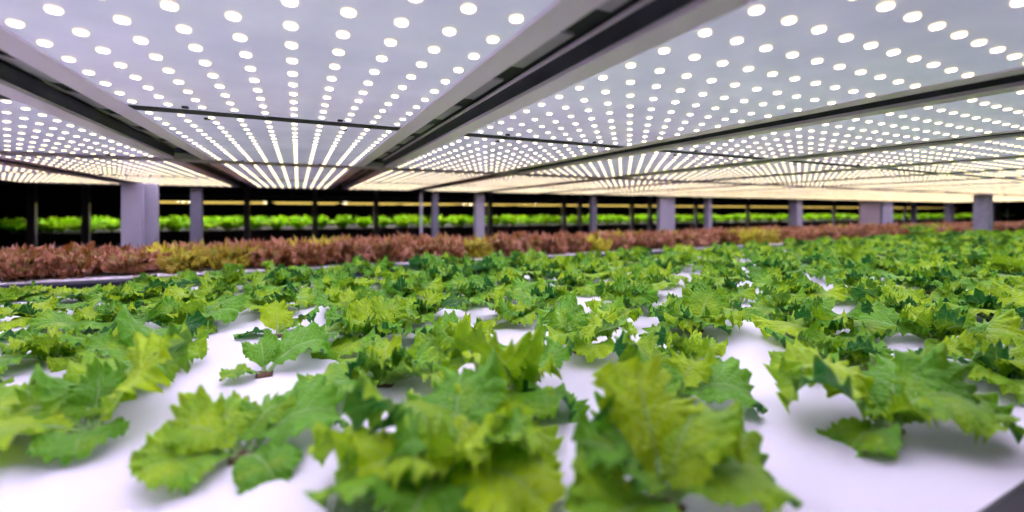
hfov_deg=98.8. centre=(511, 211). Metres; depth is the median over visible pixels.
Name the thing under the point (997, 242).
lettuce
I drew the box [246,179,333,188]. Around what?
panel
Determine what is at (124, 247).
lettuce
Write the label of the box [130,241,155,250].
lettuce
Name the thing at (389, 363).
lettuce
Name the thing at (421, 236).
lettuce
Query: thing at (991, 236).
lettuce
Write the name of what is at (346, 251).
lettuce
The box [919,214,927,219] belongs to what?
lettuce
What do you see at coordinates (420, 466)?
lettuce
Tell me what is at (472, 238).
lettuce
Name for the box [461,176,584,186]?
panel
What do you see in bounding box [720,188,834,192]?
panel
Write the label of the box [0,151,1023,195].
cross beam
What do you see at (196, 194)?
post
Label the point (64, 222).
lettuce
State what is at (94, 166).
panel
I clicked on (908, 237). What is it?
lettuce
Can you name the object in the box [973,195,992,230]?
post
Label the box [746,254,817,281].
lettuce
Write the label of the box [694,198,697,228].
post
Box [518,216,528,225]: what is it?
lettuce
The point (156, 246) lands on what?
lettuce
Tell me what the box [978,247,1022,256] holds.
lettuce
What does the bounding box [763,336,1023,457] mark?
lettuce
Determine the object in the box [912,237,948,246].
lettuce
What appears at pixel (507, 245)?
lettuce
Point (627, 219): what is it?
lettuce
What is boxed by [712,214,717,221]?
lettuce
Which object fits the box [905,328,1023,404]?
lettuce
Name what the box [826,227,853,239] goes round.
lettuce
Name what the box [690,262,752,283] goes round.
lettuce
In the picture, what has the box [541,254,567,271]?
lettuce
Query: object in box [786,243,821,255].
lettuce
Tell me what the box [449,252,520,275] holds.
lettuce
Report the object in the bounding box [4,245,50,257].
lettuce
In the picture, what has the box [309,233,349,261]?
lettuce
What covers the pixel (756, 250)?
lettuce
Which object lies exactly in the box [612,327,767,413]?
lettuce
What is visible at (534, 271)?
lettuce
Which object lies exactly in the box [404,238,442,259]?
lettuce
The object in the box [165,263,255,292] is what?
lettuce
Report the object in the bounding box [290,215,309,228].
lettuce
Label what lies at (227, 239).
lettuce
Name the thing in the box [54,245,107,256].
lettuce
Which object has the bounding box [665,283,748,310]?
lettuce
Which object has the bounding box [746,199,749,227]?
post
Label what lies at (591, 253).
lettuce
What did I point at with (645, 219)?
lettuce
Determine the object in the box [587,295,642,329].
lettuce
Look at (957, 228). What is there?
lettuce
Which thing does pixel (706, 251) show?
lettuce
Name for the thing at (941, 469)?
raft
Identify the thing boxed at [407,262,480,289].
lettuce
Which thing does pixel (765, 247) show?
lettuce
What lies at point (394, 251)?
lettuce
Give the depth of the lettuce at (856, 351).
0.68 m
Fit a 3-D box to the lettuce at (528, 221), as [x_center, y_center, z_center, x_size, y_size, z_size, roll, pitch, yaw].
[0.312,0.168,8.136,0.259,0.188,0.263,0,0,-9]
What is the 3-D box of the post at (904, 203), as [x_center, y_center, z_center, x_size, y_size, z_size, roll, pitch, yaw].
[12.217,0.050,13.646,0.120,2.400,0.100,0,0,-26]
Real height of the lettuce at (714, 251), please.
0.102 m
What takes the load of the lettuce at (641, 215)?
on the raft at (517, 224)
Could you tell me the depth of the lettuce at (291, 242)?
2.31 m
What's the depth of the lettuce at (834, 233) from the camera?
3.81 m
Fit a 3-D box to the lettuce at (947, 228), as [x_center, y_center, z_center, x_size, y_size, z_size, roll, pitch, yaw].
[4.690,0.198,4.816,0.228,0.162,0.225,0,0,-11]
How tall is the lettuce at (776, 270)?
0.089 m
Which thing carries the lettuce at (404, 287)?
on the raft at (941, 469)
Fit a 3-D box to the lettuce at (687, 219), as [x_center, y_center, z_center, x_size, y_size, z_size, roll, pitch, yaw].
[3.969,0.155,9.915,0.285,0.215,0.282,0,0,30]
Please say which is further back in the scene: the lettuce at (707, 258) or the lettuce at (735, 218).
the lettuce at (735, 218)
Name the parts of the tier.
far lamp panel, far lamp panel, far lamp panel, far lamp panel, far lamp panel, far lamp panel, far lamp panel, rail, far lamp panel, far lamp panel, far lamp panel, far lamp panel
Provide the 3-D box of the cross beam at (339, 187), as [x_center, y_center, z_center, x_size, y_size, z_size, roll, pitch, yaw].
[1.488,-0.229,4.932,12.200,0.112,0.050,0,0,-26]
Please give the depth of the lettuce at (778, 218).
11.31 m
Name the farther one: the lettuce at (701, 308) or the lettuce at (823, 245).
the lettuce at (823, 245)
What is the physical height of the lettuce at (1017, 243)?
0.098 m
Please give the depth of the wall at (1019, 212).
26.38 m
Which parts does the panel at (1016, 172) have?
plate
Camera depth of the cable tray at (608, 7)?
0.63 m
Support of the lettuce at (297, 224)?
on the raft at (517, 224)
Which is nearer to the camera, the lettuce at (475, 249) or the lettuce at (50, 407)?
the lettuce at (50, 407)
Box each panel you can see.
[0,0,555,130]
[0,99,159,157]
[0,155,209,177]
[0,165,54,173]
[0,172,117,183]
[103,175,230,185]
[137,110,395,165]
[222,164,349,181]
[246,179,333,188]
[349,182,434,189]
[364,171,484,183]
[394,136,613,172]
[426,185,511,191]
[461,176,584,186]
[464,0,1023,147]
[497,187,578,192]
[527,152,755,176]
[542,180,666,188]
[556,189,647,193]
[603,191,688,194]
[613,183,732,190]
[633,162,853,180]
[648,192,738,195]
[658,90,1023,159]
[670,185,787,191]
[710,169,923,183]
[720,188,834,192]
[758,190,880,193]
[774,175,980,185]
[789,137,1023,167]
[799,191,911,194]
[833,193,950,195]
[835,179,1023,187]
[881,158,1023,172]
[882,183,1023,189]
[914,187,1023,191]
[946,170,1023,177]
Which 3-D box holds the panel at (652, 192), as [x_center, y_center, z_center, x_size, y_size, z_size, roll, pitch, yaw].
[1.333,-0.204,4.329,0.470,0.046,0.890,0,0,-26]
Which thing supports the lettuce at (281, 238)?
on the raft at (105, 275)
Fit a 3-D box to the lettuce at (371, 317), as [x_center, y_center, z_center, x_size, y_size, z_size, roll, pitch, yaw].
[-0.285,0.221,0.842,0.245,0.102,0.246,0,0,-32]
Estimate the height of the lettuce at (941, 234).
0.113 m
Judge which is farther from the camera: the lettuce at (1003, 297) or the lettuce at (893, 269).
the lettuce at (893, 269)
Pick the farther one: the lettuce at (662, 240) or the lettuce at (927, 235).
the lettuce at (927, 235)
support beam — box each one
[0,25,214,159]
[0,156,134,183]
[172,150,256,186]
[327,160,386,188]
[355,0,755,167]
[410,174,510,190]
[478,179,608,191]
[496,66,1023,173]
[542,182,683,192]
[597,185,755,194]
[608,129,1023,177]
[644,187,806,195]
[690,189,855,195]
[694,154,1023,181]
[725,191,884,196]
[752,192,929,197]
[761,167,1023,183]
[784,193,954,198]
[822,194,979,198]
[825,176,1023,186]
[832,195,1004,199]
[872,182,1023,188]
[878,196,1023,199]
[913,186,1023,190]
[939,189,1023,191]
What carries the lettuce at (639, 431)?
on the raft at (941, 469)
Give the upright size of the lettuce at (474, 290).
0.102 m
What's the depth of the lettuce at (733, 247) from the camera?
2.37 m
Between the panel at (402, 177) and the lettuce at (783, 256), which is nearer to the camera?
the lettuce at (783, 256)
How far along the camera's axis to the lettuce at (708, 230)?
3.48 m
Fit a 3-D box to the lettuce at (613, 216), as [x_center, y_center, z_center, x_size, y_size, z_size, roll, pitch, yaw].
[2.142,0.151,9.336,0.288,0.226,0.303,0,0,23]
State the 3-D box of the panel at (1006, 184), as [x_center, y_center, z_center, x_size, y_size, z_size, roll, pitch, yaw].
[3.268,-0.205,3.214,0.470,0.044,0.896,0,0,-26]
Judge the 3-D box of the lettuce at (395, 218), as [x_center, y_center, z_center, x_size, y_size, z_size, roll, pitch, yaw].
[-1.887,0.154,7.378,0.299,0.216,0.303,0,0,28]
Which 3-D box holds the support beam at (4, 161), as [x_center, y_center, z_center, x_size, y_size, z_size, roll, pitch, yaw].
[-2.128,-0.205,2.154,0.154,0.043,1.772,0,0,-26]
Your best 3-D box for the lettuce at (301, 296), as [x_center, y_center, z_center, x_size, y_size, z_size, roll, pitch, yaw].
[-0.588,0.217,1.103,0.191,0.098,0.186,0,0,-34]
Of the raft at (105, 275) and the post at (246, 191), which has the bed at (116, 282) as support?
the raft at (105, 275)
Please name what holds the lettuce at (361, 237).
on the raft at (105, 275)
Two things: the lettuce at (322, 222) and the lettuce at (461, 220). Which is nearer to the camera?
the lettuce at (322, 222)
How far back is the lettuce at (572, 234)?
3.26 m
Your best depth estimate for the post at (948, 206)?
8.29 m
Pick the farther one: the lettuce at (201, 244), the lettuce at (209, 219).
the lettuce at (209, 219)
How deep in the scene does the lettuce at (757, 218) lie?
10.95 m
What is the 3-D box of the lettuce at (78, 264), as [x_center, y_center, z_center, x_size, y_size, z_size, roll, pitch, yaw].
[-1.687,0.202,1.698,0.217,0.146,0.193,0,0,-17]
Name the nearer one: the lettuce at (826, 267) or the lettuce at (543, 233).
the lettuce at (826, 267)
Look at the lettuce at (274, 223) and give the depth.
6.30 m
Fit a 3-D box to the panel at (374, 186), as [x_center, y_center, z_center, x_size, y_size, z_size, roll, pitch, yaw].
[-0.915,-0.204,3.233,0.470,0.046,0.890,0,0,-26]
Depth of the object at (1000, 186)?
3.39 m
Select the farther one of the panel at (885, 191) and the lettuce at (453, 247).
the panel at (885, 191)
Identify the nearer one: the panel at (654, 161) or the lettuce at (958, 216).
the panel at (654, 161)
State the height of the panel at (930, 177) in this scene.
0.046 m
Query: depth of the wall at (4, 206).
13.32 m
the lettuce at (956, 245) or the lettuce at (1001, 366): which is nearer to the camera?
the lettuce at (1001, 366)
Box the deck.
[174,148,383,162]
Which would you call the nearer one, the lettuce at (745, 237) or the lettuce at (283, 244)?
the lettuce at (283, 244)
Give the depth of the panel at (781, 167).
2.00 m
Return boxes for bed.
[0,218,1023,247]
[0,244,781,292]
[193,249,1023,511]
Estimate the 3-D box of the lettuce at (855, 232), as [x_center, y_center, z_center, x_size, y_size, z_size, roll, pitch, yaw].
[3.055,0.198,4.018,0.205,0.132,0.213,0,0,22]
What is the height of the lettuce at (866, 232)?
0.176 m
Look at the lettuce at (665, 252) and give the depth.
2.07 m
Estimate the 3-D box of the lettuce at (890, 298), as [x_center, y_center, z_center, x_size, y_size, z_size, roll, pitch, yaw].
[0.912,0.216,1.032,0.215,0.103,0.210,0,0,20]
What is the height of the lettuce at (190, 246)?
0.150 m
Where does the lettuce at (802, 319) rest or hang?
on the raft at (941, 469)
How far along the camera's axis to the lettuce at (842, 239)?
3.07 m
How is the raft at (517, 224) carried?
on the bed at (60, 239)
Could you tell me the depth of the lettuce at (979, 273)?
1.48 m
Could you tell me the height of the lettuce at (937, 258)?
0.116 m
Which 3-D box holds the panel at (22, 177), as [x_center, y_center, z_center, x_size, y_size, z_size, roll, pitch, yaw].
[-2.601,-0.204,2.411,0.470,0.046,0.890,0,0,-26]
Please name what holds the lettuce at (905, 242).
on the raft at (941, 469)
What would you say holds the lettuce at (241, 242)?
on the raft at (105, 275)
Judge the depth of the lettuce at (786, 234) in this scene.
3.54 m
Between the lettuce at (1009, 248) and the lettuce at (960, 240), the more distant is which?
the lettuce at (960, 240)
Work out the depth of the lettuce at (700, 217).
10.04 m
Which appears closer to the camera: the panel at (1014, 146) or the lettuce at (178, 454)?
the lettuce at (178, 454)
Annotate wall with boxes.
[0,184,9,249]
[10,184,816,249]
[817,200,1023,226]
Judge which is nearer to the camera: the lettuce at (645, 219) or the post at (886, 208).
the post at (886, 208)
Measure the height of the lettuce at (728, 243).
0.106 m
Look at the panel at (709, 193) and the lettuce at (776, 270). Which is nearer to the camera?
the lettuce at (776, 270)
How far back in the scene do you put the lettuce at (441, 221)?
7.37 m
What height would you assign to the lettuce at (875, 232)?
0.136 m
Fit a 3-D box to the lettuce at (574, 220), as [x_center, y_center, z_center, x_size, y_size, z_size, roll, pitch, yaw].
[1.234,0.149,8.590,0.298,0.227,0.301,0,0,2]
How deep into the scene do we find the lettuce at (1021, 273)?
1.46 m
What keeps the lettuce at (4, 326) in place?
on the raft at (941, 469)
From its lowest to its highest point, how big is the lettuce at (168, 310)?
0.095 m
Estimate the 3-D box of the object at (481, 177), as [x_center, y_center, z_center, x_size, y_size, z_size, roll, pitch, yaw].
[-0.442,-0.205,2.977,0.154,0.043,1.772,0,0,-26]
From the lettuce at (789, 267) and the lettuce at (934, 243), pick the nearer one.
the lettuce at (789, 267)
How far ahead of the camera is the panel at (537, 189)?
3.78 m
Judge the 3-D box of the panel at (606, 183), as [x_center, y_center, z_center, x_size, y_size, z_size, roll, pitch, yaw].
[0.595,-0.204,2.989,0.470,0.046,0.870,0,0,-26]
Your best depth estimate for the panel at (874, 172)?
2.29 m
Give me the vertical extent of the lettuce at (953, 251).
0.092 m
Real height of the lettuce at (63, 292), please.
0.060 m
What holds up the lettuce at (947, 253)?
on the raft at (941, 469)
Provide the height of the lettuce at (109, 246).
0.138 m
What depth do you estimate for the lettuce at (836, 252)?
2.22 m
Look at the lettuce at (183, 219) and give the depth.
6.04 m
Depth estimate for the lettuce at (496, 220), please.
7.82 m
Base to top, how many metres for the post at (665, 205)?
1.475 m
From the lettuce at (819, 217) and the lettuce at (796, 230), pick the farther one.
the lettuce at (819, 217)
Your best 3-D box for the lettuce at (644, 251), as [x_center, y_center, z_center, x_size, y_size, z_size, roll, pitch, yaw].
[0.635,0.218,2.240,0.208,0.097,0.182,0,0,-5]
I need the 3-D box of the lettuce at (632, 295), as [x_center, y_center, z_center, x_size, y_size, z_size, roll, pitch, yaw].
[0.288,0.216,1.141,0.189,0.101,0.206,0,0,15]
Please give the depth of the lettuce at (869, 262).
1.69 m
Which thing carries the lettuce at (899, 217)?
on the raft at (517, 224)
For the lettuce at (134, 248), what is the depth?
1.81 m
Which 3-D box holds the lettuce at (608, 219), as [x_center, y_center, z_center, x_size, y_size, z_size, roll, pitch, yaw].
[1.954,0.170,8.936,0.250,0.187,0.236,0,0,29]
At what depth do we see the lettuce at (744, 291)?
1.24 m
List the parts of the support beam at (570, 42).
plate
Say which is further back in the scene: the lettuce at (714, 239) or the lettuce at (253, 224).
the lettuce at (253, 224)
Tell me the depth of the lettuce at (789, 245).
2.62 m
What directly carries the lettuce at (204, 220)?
on the raft at (517, 224)
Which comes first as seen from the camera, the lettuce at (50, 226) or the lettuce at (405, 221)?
the lettuce at (50, 226)
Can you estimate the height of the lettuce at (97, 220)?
0.200 m
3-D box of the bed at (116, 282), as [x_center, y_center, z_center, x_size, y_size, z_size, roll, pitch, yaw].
[2.918,0.748,4.168,14.100,1.004,0.787,0,0,-26]
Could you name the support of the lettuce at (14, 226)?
on the raft at (517, 224)
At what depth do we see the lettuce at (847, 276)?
1.38 m
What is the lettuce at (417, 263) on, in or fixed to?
on the raft at (941, 469)
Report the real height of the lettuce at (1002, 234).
0.108 m
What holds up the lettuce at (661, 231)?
on the raft at (105, 275)
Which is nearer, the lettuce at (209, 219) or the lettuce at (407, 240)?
the lettuce at (407, 240)
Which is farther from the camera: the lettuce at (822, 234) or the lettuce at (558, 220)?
the lettuce at (558, 220)
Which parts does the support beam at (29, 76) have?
plate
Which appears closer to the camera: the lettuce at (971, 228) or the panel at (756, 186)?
the panel at (756, 186)
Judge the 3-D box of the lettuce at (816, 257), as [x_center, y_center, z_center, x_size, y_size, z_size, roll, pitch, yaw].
[1.334,0.220,1.925,0.174,0.092,0.196,0,0,8]
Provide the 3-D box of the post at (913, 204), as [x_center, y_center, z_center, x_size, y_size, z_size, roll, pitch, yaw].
[7.618,0.512,8.322,0.174,1.475,0.110,0,0,-26]
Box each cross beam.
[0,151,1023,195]
[0,180,915,201]
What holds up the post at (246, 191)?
on the floor
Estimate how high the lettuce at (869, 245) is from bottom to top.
0.110 m
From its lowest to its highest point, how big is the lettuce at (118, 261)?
0.137 m
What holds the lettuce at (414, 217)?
on the raft at (517, 224)
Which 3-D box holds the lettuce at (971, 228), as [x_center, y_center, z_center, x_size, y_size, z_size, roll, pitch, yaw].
[5.155,0.199,5.015,0.202,0.168,0.248,0,0,31]
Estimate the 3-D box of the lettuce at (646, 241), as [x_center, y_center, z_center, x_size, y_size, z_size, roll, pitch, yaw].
[0.859,0.204,2.949,0.226,0.153,0.185,0,0,-9]
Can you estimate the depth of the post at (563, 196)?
8.13 m
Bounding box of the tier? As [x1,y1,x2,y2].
[0,185,1023,208]
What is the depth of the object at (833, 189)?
4.14 m
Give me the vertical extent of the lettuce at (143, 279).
0.080 m
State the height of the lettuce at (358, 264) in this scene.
0.112 m
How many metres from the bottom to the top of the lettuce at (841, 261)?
0.086 m
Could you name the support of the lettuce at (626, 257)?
on the raft at (941, 469)
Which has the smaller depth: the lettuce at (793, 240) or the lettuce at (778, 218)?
the lettuce at (793, 240)
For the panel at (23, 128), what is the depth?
1.09 m
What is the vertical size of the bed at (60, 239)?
1.005 m
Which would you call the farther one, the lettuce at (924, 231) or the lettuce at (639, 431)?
the lettuce at (924, 231)
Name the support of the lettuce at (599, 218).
on the raft at (517, 224)
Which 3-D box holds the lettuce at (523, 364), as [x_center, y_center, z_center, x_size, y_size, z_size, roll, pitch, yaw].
[0.000,0.202,0.573,0.194,0.134,0.216,0,0,-26]
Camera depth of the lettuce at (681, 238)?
3.00 m
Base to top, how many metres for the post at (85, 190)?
2.400 m
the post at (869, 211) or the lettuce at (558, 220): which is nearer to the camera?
the post at (869, 211)
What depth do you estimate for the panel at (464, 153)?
1.41 m
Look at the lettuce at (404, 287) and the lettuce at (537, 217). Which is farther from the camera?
the lettuce at (537, 217)
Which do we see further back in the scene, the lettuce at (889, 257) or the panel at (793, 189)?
the panel at (793, 189)
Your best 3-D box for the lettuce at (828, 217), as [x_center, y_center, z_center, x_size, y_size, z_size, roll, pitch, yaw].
[8.897,0.160,12.336,0.272,0.205,0.269,0,0,33]
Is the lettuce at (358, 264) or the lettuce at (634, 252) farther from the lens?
the lettuce at (634, 252)
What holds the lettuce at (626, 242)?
on the raft at (105, 275)
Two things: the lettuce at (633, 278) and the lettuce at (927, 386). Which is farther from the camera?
the lettuce at (633, 278)
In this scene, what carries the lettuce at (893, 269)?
on the raft at (941, 469)
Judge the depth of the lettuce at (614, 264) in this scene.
1.71 m
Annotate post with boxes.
[26,184,37,248]
[81,185,90,244]
[121,182,144,248]
[145,183,158,245]
[190,188,202,243]
[244,189,249,241]
[312,190,317,238]
[373,191,378,235]
[420,192,422,234]
[431,192,437,237]
[474,193,483,237]
[487,194,492,236]
[562,195,565,233]
[578,195,581,231]
[589,196,596,232]
[630,196,633,231]
[648,197,651,231]
[657,197,674,231]
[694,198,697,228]
[704,198,711,229]
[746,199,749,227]
[788,200,801,227]
[832,200,835,225]
[859,201,879,224]
[880,201,892,224]
[903,202,906,223]
[911,201,916,223]
[944,202,953,221]
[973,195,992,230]
[993,201,1000,221]
[1007,201,1008,221]
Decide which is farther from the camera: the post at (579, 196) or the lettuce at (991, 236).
the post at (579, 196)
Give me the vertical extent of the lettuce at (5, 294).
0.075 m
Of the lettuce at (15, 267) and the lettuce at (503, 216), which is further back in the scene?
the lettuce at (503, 216)
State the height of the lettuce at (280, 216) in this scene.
0.220 m
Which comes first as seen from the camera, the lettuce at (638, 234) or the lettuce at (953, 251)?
the lettuce at (953, 251)
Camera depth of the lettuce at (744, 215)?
10.79 m
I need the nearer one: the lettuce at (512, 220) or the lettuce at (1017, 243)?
the lettuce at (1017, 243)
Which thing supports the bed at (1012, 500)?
on the floor
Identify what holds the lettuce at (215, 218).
on the raft at (517, 224)
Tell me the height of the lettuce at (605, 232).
0.180 m
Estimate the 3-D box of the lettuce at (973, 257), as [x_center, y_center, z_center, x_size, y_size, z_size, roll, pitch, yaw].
[1.957,0.213,1.829,0.215,0.113,0.241,0,0,-8]
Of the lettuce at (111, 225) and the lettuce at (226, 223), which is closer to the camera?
the lettuce at (111, 225)
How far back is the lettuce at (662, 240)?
2.94 m
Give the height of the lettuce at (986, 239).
0.099 m
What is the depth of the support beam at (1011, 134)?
1.34 m
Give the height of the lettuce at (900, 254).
0.116 m
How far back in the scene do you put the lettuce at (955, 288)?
1.18 m
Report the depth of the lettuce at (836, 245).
2.41 m
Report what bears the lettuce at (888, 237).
on the raft at (941, 469)
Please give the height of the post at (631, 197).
2.400 m
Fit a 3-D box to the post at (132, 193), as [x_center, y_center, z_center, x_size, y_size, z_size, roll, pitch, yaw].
[-2.360,0.532,2.733,0.161,1.435,0.110,0,0,-26]
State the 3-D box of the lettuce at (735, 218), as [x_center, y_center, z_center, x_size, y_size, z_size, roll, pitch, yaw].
[5.439,0.157,10.642,0.285,0.213,0.269,0,0,-5]
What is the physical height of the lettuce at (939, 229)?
0.153 m
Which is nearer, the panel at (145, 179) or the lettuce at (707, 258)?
the lettuce at (707, 258)
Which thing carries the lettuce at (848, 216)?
on the raft at (517, 224)
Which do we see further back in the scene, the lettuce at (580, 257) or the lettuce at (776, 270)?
the lettuce at (580, 257)
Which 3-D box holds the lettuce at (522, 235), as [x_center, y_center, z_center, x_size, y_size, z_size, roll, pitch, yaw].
[-0.019,0.195,2.653,0.242,0.173,0.263,0,0,0]
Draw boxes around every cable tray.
[0,54,179,148]
[203,163,239,181]
[340,169,361,183]
[377,0,628,157]
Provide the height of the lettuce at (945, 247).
0.085 m
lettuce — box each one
[0,217,9,229]
[0,219,25,232]
[0,244,35,253]
[0,248,66,281]
[0,280,55,305]
[0,288,43,307]
[0,295,88,327]
[0,320,20,340]
[0,320,117,372]
[0,322,192,465]
[0,369,27,417]
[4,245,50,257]
[6,243,46,254]
[18,242,54,253]
[25,298,147,333]
[31,282,114,304]
[37,240,95,254]
[38,218,62,232]
[43,247,103,278]
[49,216,76,232]
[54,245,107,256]
[59,305,209,383]
[68,217,98,230]
[73,242,126,250]
[79,278,190,308]
[86,243,130,252]
[91,218,103,231]
[91,248,134,257]
[92,215,111,230]
[93,245,172,274]
[97,218,120,231]
[127,374,348,495]
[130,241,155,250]
[133,268,195,290]
[135,240,177,251]
[135,293,247,337]
[142,240,200,255]
[147,278,236,305]
[154,245,207,273]
[159,216,186,230]
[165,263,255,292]
[167,238,203,250]
[168,214,189,230]
[176,239,221,251]
[183,217,189,229]
[188,219,210,227]
[200,240,259,269]
[203,217,218,229]
[207,216,219,229]
[214,216,237,229]
[216,236,267,247]
[219,215,239,229]
[219,321,330,381]
[231,238,262,265]
[233,299,319,338]
[236,216,260,229]
[237,279,315,311]
[242,267,321,295]
[244,239,298,268]
[253,215,266,229]
[253,215,268,228]
[255,259,312,275]
[264,217,283,228]
[267,216,289,228]
[267,235,308,247]
[273,215,289,228]
[280,236,309,241]
[282,236,339,266]
[286,216,307,228]
[287,235,330,245]
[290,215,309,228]
[296,330,458,402]
[300,294,431,363]
[303,264,359,286]
[303,348,565,511]
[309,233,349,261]
[310,215,330,228]
[310,269,375,304]
[313,285,389,312]
[318,217,330,228]
[328,235,374,264]
[331,215,352,227]
[333,233,372,240]
[343,253,400,277]
[347,234,384,242]
[352,215,372,227]
[357,235,410,262]
[361,264,418,285]
[370,273,444,299]
[378,233,416,258]
[379,217,391,227]
[389,228,424,241]
[391,215,401,226]
[392,251,461,283]
[396,214,414,226]
[401,287,472,328]
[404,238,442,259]
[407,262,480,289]
[410,214,419,226]
[410,310,494,358]
[414,216,429,225]
[423,231,468,258]
[432,271,513,310]
[436,232,464,241]
[437,318,590,424]
[438,217,449,226]
[442,251,478,266]
[448,215,458,226]
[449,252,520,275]
[451,233,473,241]
[454,214,470,226]
[460,237,494,258]
[469,233,496,242]
[479,292,549,327]
[484,233,521,256]
[486,230,514,237]
[488,266,530,288]
[489,249,529,268]
[492,231,528,240]
[493,215,503,225]
[501,214,511,225]
[504,215,520,225]
[505,276,576,306]
[510,247,546,266]
[513,259,558,281]
[516,234,544,252]
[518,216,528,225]
[521,229,537,237]
[522,217,534,225]
[532,215,540,224]
[536,214,551,224]
[536,292,637,362]
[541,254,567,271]
[542,232,566,237]
[542,232,569,254]
[546,270,600,296]
[549,216,558,224]
[550,256,629,281]
[554,215,567,224]
[560,228,576,236]
[562,354,802,511]
[563,232,585,240]
[564,232,592,252]
[564,251,583,265]
[568,214,582,224]
[575,229,608,239]
[576,249,602,259]
[584,274,658,316]
[585,233,613,251]
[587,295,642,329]
[597,215,604,223]
[597,250,637,272]
[597,258,629,278]
[601,230,638,250]
[602,216,613,223]
[607,214,616,223]
[611,266,675,290]
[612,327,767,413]
[614,215,625,223]
[615,229,642,235]
[616,245,655,261]
[618,229,646,236]
[622,215,629,223]
[623,233,657,248]
[627,246,654,258]
[633,257,683,275]
[634,214,643,223]
[634,216,640,223]
[637,261,688,287]
[639,250,697,272]
[639,286,756,336]
[641,230,664,234]
[642,215,654,223]
[647,227,676,248]
[653,243,696,259]
[654,326,727,360]
[662,228,694,246]
[663,250,698,263]
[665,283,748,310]
[675,214,683,222]
[675,244,703,257]
[681,214,693,222]
[684,230,712,246]
[685,227,708,234]
[685,275,755,301]
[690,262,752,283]
[691,259,745,275]
[694,249,745,266]
[696,253,747,271]
[698,214,703,222]
[699,231,719,245]
[701,245,743,258]
[704,227,723,233]
[711,228,741,244]
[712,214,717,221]
[712,241,745,251]
[714,244,744,258]
[718,215,728,222]
[725,228,756,243]
[730,214,741,221]
[736,228,768,243]
[742,214,754,220]
[743,226,770,231]
[743,239,778,253]
[744,244,786,256]
[744,246,786,259]
[745,254,801,267]
[745,282,836,319]
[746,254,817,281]
[747,227,782,243]
[748,250,799,267]
[748,299,899,358]
[751,214,764,221]
[752,272,846,302]
[756,266,799,287]
[763,215,774,221]
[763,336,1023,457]
[764,320,894,366]
[774,215,783,221]
[774,229,795,242]
[775,238,822,250]
[779,226,806,233]
[779,229,805,241]
[780,237,806,249]
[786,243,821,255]
[787,245,818,256]
[787,246,839,260]
[795,252,845,265]
[798,227,819,240]
[802,258,856,268]
[804,214,816,220]
[804,228,827,238]
[808,235,838,244]
[809,223,833,228]
[814,214,824,220]
[814,237,837,244]
[814,256,874,279]
[815,227,840,240]
[816,240,853,249]
[823,242,848,251]
[824,214,831,220]
[825,266,885,286]
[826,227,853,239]
[829,246,882,256]
[833,236,870,243]
[836,213,844,220]
[836,276,934,303]
[838,227,859,238]
[840,246,875,262]
[843,214,853,220]
[844,225,873,237]
[845,281,969,313]
[850,238,881,247]
[851,214,858,220]
[851,252,900,265]
[854,298,1023,358]
[855,226,878,235]
[855,253,917,276]
[861,242,889,248]
[862,226,887,235]
[864,241,900,255]
[865,233,901,242]
[867,259,937,285]
[868,234,884,239]
[874,264,977,293]
[878,225,899,235]
[879,246,904,257]
[882,224,909,234]
[883,238,901,245]
[883,245,949,260]
[887,240,911,247]
[894,214,902,219]
[896,242,932,250]
[900,234,919,240]
[902,225,921,234]
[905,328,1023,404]
[906,246,950,254]
[907,225,931,234]
[909,232,933,236]
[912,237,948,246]
[912,252,949,264]
[914,224,937,233]
[915,234,933,239]
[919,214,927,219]
[919,252,992,271]
[923,225,946,233]
[923,236,958,247]
[924,281,1023,321]
[926,214,935,218]
[926,242,963,251]
[927,248,960,254]
[928,223,953,230]
[928,236,959,240]
[931,278,1022,307]
[935,213,943,218]
[935,231,956,238]
[938,246,992,264]
[942,224,963,232]
[944,222,969,230]
[946,248,1000,266]
[949,264,1022,282]
[951,231,976,237]
[955,214,965,218]
[955,223,972,233]
[957,245,1000,252]
[958,238,979,243]
[962,235,976,240]
[963,229,984,233]
[963,242,1008,248]
[970,275,1023,290]
[974,233,999,239]
[976,237,989,243]
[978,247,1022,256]
[986,253,1023,274]
[987,243,1016,250]
[988,239,1013,245]
[992,237,1023,243]
[993,221,1003,230]
[993,221,1016,230]
[995,222,1010,231]
[998,233,1023,238]
[999,236,1015,240]
[999,250,1022,257]
[1002,222,1023,229]
[1002,245,1023,253]
[1006,241,1023,248]
[1011,265,1023,276]
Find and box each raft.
[0,231,1015,284]
[0,250,1023,511]
[38,218,971,232]
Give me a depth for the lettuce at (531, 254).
1.98 m
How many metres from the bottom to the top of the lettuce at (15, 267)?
0.148 m
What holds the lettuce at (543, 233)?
on the raft at (105, 275)

